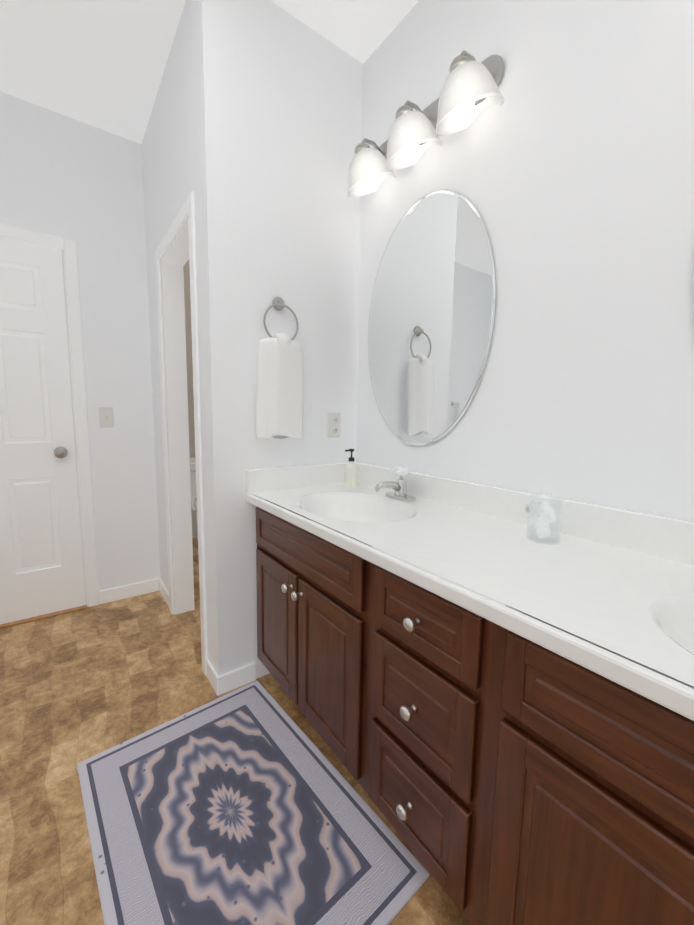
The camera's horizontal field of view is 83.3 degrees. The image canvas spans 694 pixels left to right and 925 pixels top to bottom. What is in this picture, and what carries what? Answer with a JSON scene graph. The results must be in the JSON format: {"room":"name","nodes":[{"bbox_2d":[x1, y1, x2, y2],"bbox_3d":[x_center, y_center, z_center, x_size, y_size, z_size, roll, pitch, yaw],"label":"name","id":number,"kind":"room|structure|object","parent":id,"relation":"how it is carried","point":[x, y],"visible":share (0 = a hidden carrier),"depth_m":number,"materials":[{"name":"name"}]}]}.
{"room":"bathroom","nodes":[
{"label":"bathroom","id":0,"kind":"room"},
{"bbox_2d":[0,91,160,599],"bbox_3d":[-1.709,-0.474,2.147,1.137,2.720,0.110,-4,9,-36],"label":"wall","id":1,"kind":"structure","parent":0,"point":[102,193],"depth_m":2.26,"materials":[{"name":"paint"}]},
{"bbox_2d":[0,237,85,624],"bbox_3d":[-1.837,-0.120,2.005,0.724,2.025,0.107,-4,9,-36],"label":"closet door","id":2,"kind":"structure","parent":1,"relation":"in","point":[41,563],"depth_m":2.13,"materials":[{"name":"paint"}]},
{"bbox_2d":[0,605,86,628],"bbox_3d":[-1.881,0.885,2.174,0.712,0.010,0.120,-4,9,-36],"label":"trim","id":3,"kind":"structure","parent":1,"relation":"attached to","point":[31,619],"depth_m":2.22,"materials":[{"name":"brown wood"}]},
{"bbox_2d":[0,224,99,606],"bbox_3d":[-1.873,-0.152,2.060,0.848,2.098,0.126,-4,9,-36],"label":"door frame","id":4,"kind":"structure","parent":1,"relation":"attached to","point":[67,247],"depth_m":2.21,"materials":[{"name":"paint"}]},
{"bbox_2d":[99,407,113,426],"bbox_3d":[-1.421,-0.267,2.306,0.072,0.116,0.018,-4,9,-36],"label":"switch plate","id":5,"kind":"object","parent":1,"relation":"attached to","point":[106,417],"visible":1,"depth_m":2.31,"materials":[{"name":"white plastic"}]},
{"bbox_2d":[99,579,158,603],"bbox_3d":[-1.379,0.818,2.487,0.332,0.085,0.011,-4,9,-36],"label":"baseboard","id":6,"kind":"structure","parent":1,"relation":"attached to","point":[126,591],"depth_m":2.48,"materials":[{"name":"paint"}]},
{"bbox_2d":[142,5,190,613],"bbox_3d":[-1.206,-0.510,2.513,0.110,2.720,2.090,-4,9,-36],"label":"wall","id":7,"kind":"structure","parent":0,"point":[172,141],"depth_m":1.95,"materials":[{"name":"paint"}]},
{"bbox_2d":[159,579,169,608],"bbox_3d":[-1.144,0.825,2.456,0.011,0.085,0.317,-4,9,-36],"label":"baseboard","id":8,"kind":"structure","parent":7,"relation":"attached to","point":[164,592],"depth_m":2.45,"materials":[{"name":"paint"}]},
{"bbox_2d":[155,192,207,675],"bbox_3d":[-0.779,-0.086,1.954,0.126,2.028,0.716,-4,9,-36],"label":"door frame","id":9,"kind":"structure","parent":7,"relation":"attached to","point":[175,251],"depth_m":2.12,"materials":[{"name":"paint"}]},
{"bbox_2d":[183,260,195,538],"bbox_3d":[-1.356,-0.649,3.620,0.960,2.720,0.110,-4,9,-36],"label":"wall","id":10,"kind":"structure","parent":0,"point":[187,298],"depth_m":3.49,"materials":[{"name":"paint"}]},
{"bbox_2d":[185,0,210,662],"bbox_3d":[-0.563,-0.392,1.640,0.110,2.720,0.090,-4,9,-36],"label":"wall","id":11,"kind":"structure","parent":0,"point":[191,88],"depth_m":1.52,"materials":[{"name":"paint"}]},
{"bbox_2d":[206,659,218,694],"bbox_3d":[-0.582,0.929,1.691,0.011,0.085,0.153,-4,9,-36],"label":"baseboard","id":12,"kind":"structure","parent":11,"relation":"attached to","point":[212,675],"depth_m":1.68,"materials":[{"name":"paint"}]},
{"bbox_2d":[0,0,418,143],"bbox_3d":[-0.575,-1.654,0.430,3.320,0.080,5.920,-4,9,-36],"label":"ceiling","id":13,"kind":"structure","parent":0,"point":[100,64],"depth_m":1.65,"materials":[{"name":"paint"}]},
{"bbox_2d":[0,538,471,924],"bbox_3d":[-0.621,1.114,0.771,3.320,0.060,5.920,-4,9,-36],"label":"floor","id":14,"kind":"structure","parent":0,"point":[76,687],"depth_m":1.50,"materials":[{"name":"tile"}]},
{"bbox_2d":[190,456,197,540],"bbox_3d":[-1.141,0.321,3.386,0.460,0.858,0.677,-4,9,-36],"label":"toilet","id":15,"kind":"object","parent":14,"relation":"on","point":[193,482],"visible":0.08,"depth_m":3.39,"materials":[{"name":"white ceramic"}]},
{"bbox_2d":[77,680,428,924],"bbox_3d":[-0.344,1.036,1.155,0.660,0.009,0.950,-5,9,-40],"label":"rug","id":16,"kind":"object","parent":14,"relation":"on","point":[246,805],"visible":1,"depth_m":1.10,"materials":[{"name":"multicoloured fabric"}]},
{"bbox_2d":[246,485,693,924],"bbox_3d":[0.404,0.659,1.015,0.580,0.819,2.056,-4,9,-36],"label":"bathroom vanity","id":17,"kind":"object","parent":14,"relation":"on","point":[502,757],"depth_m":0.77,"materials":[{"name":"brown wood"}]},
{"bbox_2d":[345,449,357,486],"bbox_3d":[0.018,0.023,1.806,0.065,0.173,0.060,-4,9,-36],"label":"soap bottle","id":18,"kind":"object","parent":17,"relation":"on","point":[351,473],"visible":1,"depth_m":1.79,"materials":[{"name":"white plastic"}]},
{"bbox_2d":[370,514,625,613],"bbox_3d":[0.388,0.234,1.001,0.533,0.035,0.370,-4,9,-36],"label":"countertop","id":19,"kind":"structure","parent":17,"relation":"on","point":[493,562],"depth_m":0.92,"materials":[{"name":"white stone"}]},
{"bbox_2d":[527,492,563,544],"bbox_3d":[0.534,0.145,1.052,0.084,0.131,0.084,-4,9,-36],"label":"jar","id":20,"kind":"object","parent":19,"relation":"on","point":[541,524],"visible":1,"depth_m":1.04,"materials":[{"name":"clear glass"}]},
{"bbox_2d":[192,0,362,678],"bbox_3d":[-0.161,-0.406,1.809,0.960,2.720,0.110,-4,9,-36],"label":"wall","id":21,"kind":"structure","parent":0,"point":[278,98],"depth_m":1.58,"materials":[{"name":"paint"}]},
{"bbox_2d":[216,663,255,695],"bbox_3d":[-0.474,0.932,1.682,0.173,0.085,0.011,-4,9,-36],"label":"baseboard","id":22,"kind":"structure","parent":21,"relation":"attached to","point":[236,678],"depth_m":1.68,"materials":[{"name":"paint"}]},
{"bbox_2d":[256,297,303,439],"bbox_3d":[-0.276,-0.388,1.616,0.223,0.585,0.072,-4,9,-36],"label":"towel ring","id":23,"kind":"object","parent":21,"relation":"attached to","point":[280,392],"visible":1,"depth_m":1.60,"materials":[{"name":"white fabric"}]},
{"bbox_2d":[327,413,340,436],"bbox_3d":[-0.060,-0.176,1.838,0.072,0.116,0.011,-4,9,-36],"label":"outlet","id":24,"kind":"object","parent":21,"relation":"attached to","point":[334,420],"visible":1,"depth_m":1.83,"materials":[{"name":"white plastic"}]},
{"bbox_2d":[355,0,693,688],"bbox_3d":[0.668,-0.311,1.146,0.110,2.720,2.170,-4,9,-36],"label":"wall","id":25,"kind":"structure","parent":0,"point":[566,168],"depth_m":1.09,"materials":[{"name":"paint"}]},
{"bbox_2d":[347,50,503,197],"bbox_3d":[0.244,-1.192,1.417,0.199,0.226,0.692,-4,9,-36],"label":"wall lamp","id":26,"kind":"object","parent":25,"relation":"attached to","point":[470,90],"visible":0.96,"depth_m":1.33,"materials":[{"name":"white glass"}]},
{"bbox_2d":[368,189,495,445],"bbox_3d":[0.290,-0.542,1.538,0.006,0.956,0.656,-4,9,-36],"label":"mirror","id":27,"kind":"object","parent":25,"relation":"attached to","point":[431,316],"visible":1,"depth_m":1.49,"materials":[{"name":"silver metal"}]},
{"bbox_2d":[692,263,693,318],"bbox_3d":[0.971,-0.417,0.613,0.006,0.956,0.656,-4,9,-36],"label":"mirror","id":28,"kind":"object","parent":25,"relation":"attached to","point":[693,290],"visible":1,"depth_m":0.88,"materials":[{"name":"silver metal"}]}
]}

